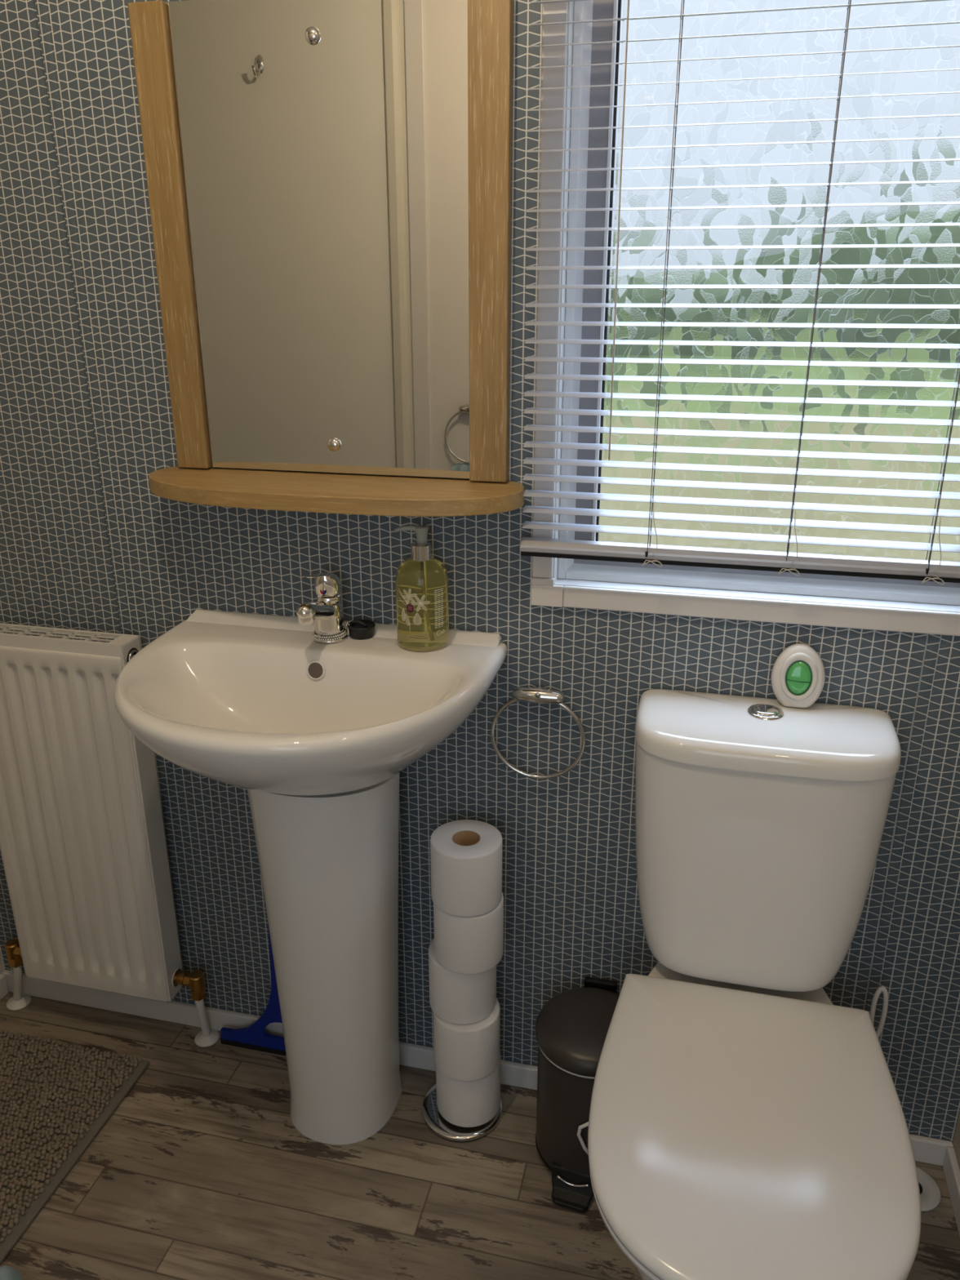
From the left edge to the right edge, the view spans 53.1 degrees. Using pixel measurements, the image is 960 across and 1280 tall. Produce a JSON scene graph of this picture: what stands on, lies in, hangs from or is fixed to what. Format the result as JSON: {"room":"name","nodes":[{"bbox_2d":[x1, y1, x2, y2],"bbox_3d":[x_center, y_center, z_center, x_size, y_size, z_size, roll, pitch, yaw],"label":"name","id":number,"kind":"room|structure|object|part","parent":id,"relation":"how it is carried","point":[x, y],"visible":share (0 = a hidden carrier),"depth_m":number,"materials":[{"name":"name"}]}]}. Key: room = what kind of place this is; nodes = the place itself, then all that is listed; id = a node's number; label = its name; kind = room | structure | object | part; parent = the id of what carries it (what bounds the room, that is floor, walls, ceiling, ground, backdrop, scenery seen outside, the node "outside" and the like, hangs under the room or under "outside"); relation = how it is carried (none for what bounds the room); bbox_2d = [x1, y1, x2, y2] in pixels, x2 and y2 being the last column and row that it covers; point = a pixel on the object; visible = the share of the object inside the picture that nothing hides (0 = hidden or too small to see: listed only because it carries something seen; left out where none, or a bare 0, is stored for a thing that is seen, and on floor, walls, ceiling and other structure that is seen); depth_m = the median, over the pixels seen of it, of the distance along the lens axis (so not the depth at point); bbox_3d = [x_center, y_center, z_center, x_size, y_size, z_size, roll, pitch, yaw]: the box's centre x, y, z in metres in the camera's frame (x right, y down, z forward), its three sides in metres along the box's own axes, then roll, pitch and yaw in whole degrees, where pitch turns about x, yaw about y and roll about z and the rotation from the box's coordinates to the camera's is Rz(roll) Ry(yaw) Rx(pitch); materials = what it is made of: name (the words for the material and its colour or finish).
{"room":"bathroom","nodes":[
{"label":"bathroom","id":0,"kind":"room"},
{"bbox_2d":[0,948,4,973],"bbox_3d":[-1.069,-0.215,1.423,0.030,2.200,0.500,5,21,13],"label":"wall","id":1,"kind":"structure","parent":0,"point":[2,965],"depth_m":2.00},
{"bbox_2d":[0,973,8,1000],"bbox_3d":[-1.049,0.798,1.784,0.012,0.048,0.488,5,21,13],"label":"baseboard","id":2,"kind":"structure","parent":1,"relation":"attached to","point":[3,985],"depth_m":1.99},
{"bbox_2d":[0,0,959,1142],"bbox_3d":[-0.503,-0.258,1.538,2.782,2.200,0.004,5,21,13],"label":"wall","id":3,"kind":"structure","parent":0,"point":[86,544],"depth_m":1.52,"materials":[{"name":"tile"}]},
{"bbox_2d":[0,622,219,1047],"bbox_3d":[-0.748,0.378,1.782,0.476,0.838,0.073,5,21,13],"label":"radiator","id":4,"kind":"object","parent":3,"relation":"attached to","point":[83,846],"visible":0.92,"depth_m":1.73,"materials":[{"name":"white metal"}]},
{"bbox_3d":[-0.885,0.314,1.786,0.004,0.718,0.052,5,21,13],"label":"panel","id":5,"kind":"part","parent":4,"relation":"part of","materials":[{"name":"white metal"}]},
{"bbox_2d":[0,622,138,660],"bbox_3d":[-0.734,0.000,1.632,0.315,0.026,0.052,5,21,13],"label":"grille","id":6,"kind":"object","parent":4,"relation":"attached to","point":[20,646],"depth_m":1.61,"materials":[{"name":"white metal"}]},
{"bbox_3d":[-0.740,0.343,1.732,0.309,0.696,0.008,5,21,13],"label":"panel","id":7,"kind":"part","parent":4,"relation":"part of","materials":[{"name":"white metal"}]},
{"bbox_3d":[-0.582,0.339,1.718,0.004,0.718,0.052,5,21,13],"label":"panel","id":8,"kind":"part","parent":4,"relation":"part of","materials":[{"name":"white metal"}]},
{"bbox_2d":[127,0,524,516],"bbox_3d":[-0.228,-0.509,1.300,0.585,0.656,0.132,5,21,13],"label":"wall mirror","id":9,"kind":"object","parent":3,"relation":"attached to","point":[329,182],"visible":1,"depth_m":1.33,"materials":[{"name":"brown wood"}]},
{"bbox_3d":[-0.445,-0.562,1.396,0.052,0.622,0.022,5,21,13],"label":"post","id":10,"kind":"part","parent":9,"relation":"part of","materials":[{"name":"brown wood"}]},
{"bbox_2d":[148,466,524,516],"bbox_3d":[-0.228,-0.217,1.407,0.585,0.032,0.131,5,21,13],"label":"shelf","id":11,"kind":"object","parent":9,"relation":"attached to","point":[326,491],"depth_m":1.38,"materials":[{"name":"brown wood"}]},
{"bbox_3d":[0.013,-0.524,1.292,0.054,0.622,0.022,5,21,13],"label":"post","id":12,"kind":"part","parent":9,"relation":"part of","materials":[{"name":"brown wood"}]},
{"bbox_2d":[1,969,953,1166],"bbox_3d":[-0.104,0.787,1.811,1.836,0.048,0.012,5,21,13],"label":"baseboard","id":13,"kind":"structure","parent":3,"relation":"attached to","point":[929,1150],"depth_m":1.91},
{"bbox_2d":[490,684,585,778],"bbox_3d":[0.091,0.147,1.514,0.152,0.158,0.032,5,21,13],"label":"towel ring","id":14,"kind":"object","parent":3,"relation":"attached to","point":[540,694],"visible":1,"depth_m":1.49,"materials":[{"name":"silver metal"}]},
{"bbox_3d":[0.093,0.082,1.500,0.022,0.022,0.012,5,21,13],"label":"wall plate","id":15,"kind":"part","parent":14,"relation":"part of","materials":[{"name":"silver metal"}]},
{"bbox_2d":[531,0,959,635],"bbox_3d":[0.421,-0.518,1.232,0.691,1.024,0.074,5,21,13],"label":"window","id":16,"kind":"structure","parent":3,"relation":"in","point":[896,605],"depth_m":1.28,"materials":[{"name":"glass"}]},
{"bbox_2d":[519,0,959,585],"bbox_3d":[0.397,-0.548,1.154,0.696,0.970,0.040,5,21,13],"label":"blind","id":17,"kind":"object","parent":16,"relation":"attached to","point":[925,571],"visible":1,"depth_m":1.26,"materials":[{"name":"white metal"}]},
{"bbox_3d":[0.242,-0.145,1.331,0.029,0.090,0.004,5,21,13],"label":"loose cord","id":18,"kind":"part","parent":17,"relation":"part of","materials":[{"name":"beige fabric"}]},
{"bbox_3d":[0.238,-0.561,1.197,0.002,0.925,0.028,5,21,13],"label":"ladder cord","id":19,"kind":"part","parent":17,"relation":"part of","materials":[{"name":"grey fabric"}]},
{"bbox_3d":[0.239,-0.563,1.195,0.001,0.920,0.002,5,21,13],"label":"lift cord","id":20,"kind":"part","parent":17,"relation":"part of","materials":[{"name":"grey fabric"}]},
{"bbox_3d":[0.398,-0.112,1.320,0.696,0.018,0.027,5,21,13],"label":"rail","id":21,"kind":"part","parent":17,"relation":"part of","materials":[{"name":"white metal"}]},
{"bbox_3d":[0.420,-0.131,1.291,0.029,0.090,0.004,5,21,13],"label":"loose cord","id":22,"kind":"part","parent":17,"relation":"part of","materials":[{"name":"beige fabric"}]},
{"bbox_3d":[0.419,-0.546,1.155,0.002,0.925,0.028,5,21,13],"label":"ladder cord","id":23,"kind":"part","parent":17,"relation":"part of","materials":[{"name":"grey fabric"}]},
{"bbox_3d":[0.420,-0.548,1.154,0.001,0.920,0.002,5,21,13],"label":"lift cord","id":24,"kind":"part","parent":17,"relation":"part of","materials":[{"name":"grey fabric"}]},
{"bbox_3d":[0.597,-0.116,1.251,0.029,0.090,0.004,5,21,13],"label":"loose cord","id":25,"kind":"part","parent":17,"relation":"part of","materials":[{"name":"beige fabric"}]},
{"bbox_3d":[0.593,-0.531,1.116,0.002,0.925,0.028,5,21,13],"label":"ladder cord","id":26,"kind":"part","parent":17,"relation":"part of","materials":[{"name":"grey fabric"}]},
{"bbox_3d":[0.595,-0.534,1.115,0.001,0.920,0.002,5,21,13],"label":"lift cord","id":27,"kind":"part","parent":17,"relation":"part of","materials":[{"name":"grey fabric"}]},
{"bbox_2d":[0,991,959,1279],"bbox_3d":[-0.792,1.188,0.794,2.722,0.001,2.540,5,21,13],"label":"floor","id":28,"kind":"structure","parent":0,"point":[203,1170],"depth_m":1.56,"materials":[{"name":"brown wood"}]},
{"bbox_2d":[0,1265,22,1279],"bbox_3d":[-0.690,0.989,1.254,0.240,0.050,0.300,-16,25,-37],"label":"bath towel","id":29,"kind":"object","parent":28,"relation":"on","point":[6,1273],"visible":1,"depth_m":1.40,"materials":[{"name":"fabric"}]},
{"bbox_2d":[0,1030,149,1264],"bbox_3d":[-0.873,0.850,1.680,0.405,0.021,0.415,5,21,13],"label":"bath mat","id":30,"kind":"object","parent":28,"relation":"on","point":[56,1097],"visible":1,"depth_m":1.71,"materials":[{"name":"beige fabric"}]},
{"bbox_2d":[220,924,286,1056],"bbox_3d":[-0.377,0.585,1.788,0.258,0.444,0.037,5,21,13],"label":"squeegee","id":31,"kind":"object","parent":28,"relation":"on","point":[254,1037],"visible":0.4,"depth_m":1.85,"materials":[{"name":"blue plastic"}]},
{"bbox_3d":[-0.380,0.792,1.849,0.258,0.014,0.006,5,21,13],"label":"rubber blade","id":32,"kind":"part","parent":31,"relation":"part of","materials":[{"name":"black rubber"}]},
{"bbox_2d":[247,773,402,1144],"bbox_3d":[-0.257,0.522,1.590,0.224,0.699,0.184,5,21,13],"label":"pedestal","id":33,"kind":"object","parent":28,"relation":"on","point":[328,864],"visible":0.95,"depth_m":1.53,"materials":[{"name":"white ceramic"}]},
{"bbox_2d":[113,608,506,795],"bbox_3d":[-0.271,0.145,1.392,0.546,0.225,0.423,5,21,13],"label":"basin","id":34,"kind":"object","parent":33,"relation":"on","point":[253,701],"visible":1,"depth_m":1.43,"materials":[{"name":"white ceramic"}]},
{"bbox_2d":[296,572,346,643],"bbox_3d":[-0.243,-0.047,1.447,0.053,0.118,0.125,5,21,13],"label":"mixer tap","id":35,"kind":"object","parent":34,"relation":"on","point":[326,615],"visible":0.99,"depth_m":1.46,"materials":[{"name":"silver metal"}]},
{"bbox_3d":[-0.245,-0.042,1.440,0.033,0.052,0.108,5,21,13],"label":"spout","id":36,"kind":"part","parent":35,"relation":"part of","materials":[{"name":"silver metal"}]},
{"bbox_3d":[-0.242,-0.090,1.432,0.026,0.026,0.063,5,21,13],"label":"lever","id":37,"kind":"part","parent":35,"relation":"part of","materials":[{"name":"silver metal"}]},
{"bbox_2d":[311,619,375,640],"bbox_3d":[-0.213,-0.017,1.497,0.098,0.027,0.055,-1,20,-3],"label":"plug","id":38,"kind":"object","parent":34,"relation":"on","point":[359,628],"visible":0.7,"depth_m":1.49,"materials":[{"name":"black rubber"}]},
{"bbox_3d":[-0.232,-0.017,1.495,0.061,0.022,0.056,5,21,13],"label":"bead chain","id":39,"kind":"part","parent":38,"relation":"part of","materials":[{"name":"silver metal"}]},
{"bbox_2d":[394,524,448,650],"bbox_3d":[-0.087,-0.082,1.443,0.080,0.185,0.080,5,21,13],"label":"soap bottle","id":40,"kind":"object","parent":34,"relation":"on","point":[421,581],"visible":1,"depth_m":1.42,"materials":[{"name":"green plastic"}]},
{"bbox_2d":[398,587,444,633],"bbox_3d":[-0.087,-0.042,1.425,0.067,0.075,0.018,0,20,0],"label":"print","id":41,"kind":"object","parent":40,"relation":"attached to","point":[420,610],"depth_m":1.42},
{"bbox_2d":[422,1084,502,1142],"bbox_3d":[-0.032,0.598,1.636,0.143,0.525,0.143,5,21,13],"label":"stand","id":42,"kind":"object","parent":28,"relation":"on","point":[432,1116],"visible":0.34,"depth_m":1.68,"materials":[{"name":"silver metal"}]},
{"bbox_2d":[435,1051,500,1127],"bbox_3d":[-0.021,0.775,1.698,0.114,0.109,0.114,5,21,13],"label":"toilet roll","id":43,"kind":"object","parent":42,"relation":"on","point":[476,1103],"visible":0.48,"depth_m":1.66,"materials":[{"name":"paper"}]},
{"bbox_2d":[433,997,500,1081],"bbox_3d":[-0.022,0.674,1.651,0.114,0.109,0.114,11,23,27],"label":"toilet roll","id":44,"kind":"object","parent":43,"relation":"on","point":[468,1052],"visible":0.55,"depth_m":1.60,"materials":[{"name":"paper"}]},
{"bbox_2d":[428,938,496,1024],"bbox_3d":[-0.029,0.566,1.623,0.114,0.109,0.114,19,27,41],"label":"toilet roll","id":45,"kind":"object","parent":44,"relation":"on","point":[457,998],"visible":0.5,"depth_m":1.58,"materials":[{"name":"paper"}]},
{"bbox_2d":[433,893,503,974],"bbox_3d":[-0.018,0.466,1.572,0.114,0.109,0.114,-11,23,-28],"label":"toilet roll","id":46,"kind":"object","parent":45,"relation":"on","point":[464,945],"visible":0.66,"depth_m":1.53,"materials":[{"name":"paper"}]},
{"bbox_2d":[430,819,502,916],"bbox_3d":[-0.021,0.362,1.532,0.114,0.109,0.114,-5,21,-13],"label":"toilet roll","id":47,"kind":"object","parent":46,"relation":"on","point":[466,855],"visible":1,"depth_m":1.49,"materials":[{"name":"white tissue paper"},{"name":"cardboard"}]},
{"bbox_2d":[535,976,619,1212],"bbox_3d":[0.176,0.744,1.593,0.201,0.280,0.187,-12,23,-29],"label":"pedal bin","id":48,"kind":"object","parent":28,"relation":"on","point":[571,1027],"visible":0.67,"depth_m":1.54,"materials":[{"name":"brown metal"}]},
{"bbox_3d":[0.150,0.876,1.551,0.054,0.014,0.004,7,21,18],"label":"pedal trim","id":49,"kind":"part","parent":48,"relation":"part of","materials":[{"name":"silver metal"}]},
{"bbox_3d":[0.182,0.626,1.556,0.183,0.034,0.183,5,21,13],"label":"lid","id":50,"kind":"part","parent":48,"relation":"part of","materials":[{"name":"grey paint"}]},
{"bbox_3d":[0.171,0.791,1.520,0.035,0.076,0.008,0,20,-1],"label":"carry handle","id":51,"kind":"part","parent":48,"relation":"part of","materials":[{"name":"plastic"}]},
{"bbox_2d":[587,688,921,1279],"bbox_3d":[0.351,0.573,1.266,0.389,0.825,0.642,5,21,13],"label":"toilet","id":52,"kind":"object","parent":28,"relation":"on","point":[745,1123],"visible":1,"depth_m":1.28,"materials":[{"name":"white ceramic"}]},
{"bbox_3d":[0.333,0.617,1.202,0.386,0.012,0.486,5,21,13],"label":"seat","id":53,"kind":"part","parent":52,"relation":"part of","materials":[{"name":"white plastic"}]},
{"bbox_3d":[0.333,0.597,1.195,0.389,0.029,0.488,5,21,13],"label":"seat lid","id":54,"kind":"part","parent":52,"relation":"part of","materials":[{"name":"white plastic"}]},
{"bbox_3d":[0.398,0.131,1.344,0.361,0.035,0.181,5,21,13],"label":"cistern lid","id":55,"kind":"part","parent":52,"relation":"part of","materials":[{"name":"white ceramic"}]},
{"bbox_2d":[770,643,825,708],"bbox_3d":[0.456,0.051,1.377,0.074,0.090,0.036,5,21,13],"label":"air freshener","id":56,"kind":"object","parent":52,"relation":"on","point":[797,677],"visible":1,"depth_m":1.37,"materials":[{"name":"beige plastic"}]},
{"bbox_2d":[869,986,888,1037],"bbox_3d":[0.616,0.710,1.534,0.086,0.384,0.086,5,21,13],"label":"toilet brush","id":57,"kind":"object","parent":28,"relation":"on","point":[881,988],"visible":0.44,"depth_m":1.48,"materials":[{"name":"white plastic"}]},
{"bbox_2d":[916,1167,941,1211],"bbox_3d":[0.708,0.896,1.576,0.088,0.006,0.088,5,21,13],"label":"pipe collar","id":58,"kind":"object","parent":28,"relation":"on","point":[930,1193],"visible":0.28,"depth_m":1.56,"materials":[{"name":"white plastic"}]},
{"bbox_2d":[952,1111,959,1168],"bbox_3d":[0.514,0.289,0.050,0.060,2.200,2.600,5,21,13],"label":"wall","id":59,"kind":"structure","parent":0,"point":[956,1142],"depth_m":1.58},
{"bbox_2d":[942,1146,959,1236],"bbox_3d":[0.613,1.104,0.948,0.012,0.048,1.438,5,21,13],"label":"baseboard","id":60,"kind":"structure","parent":59,"relation":"attached to","point":[951,1168],"depth_m":1.55,"materials":[{"name":"white wood"}]}
]}

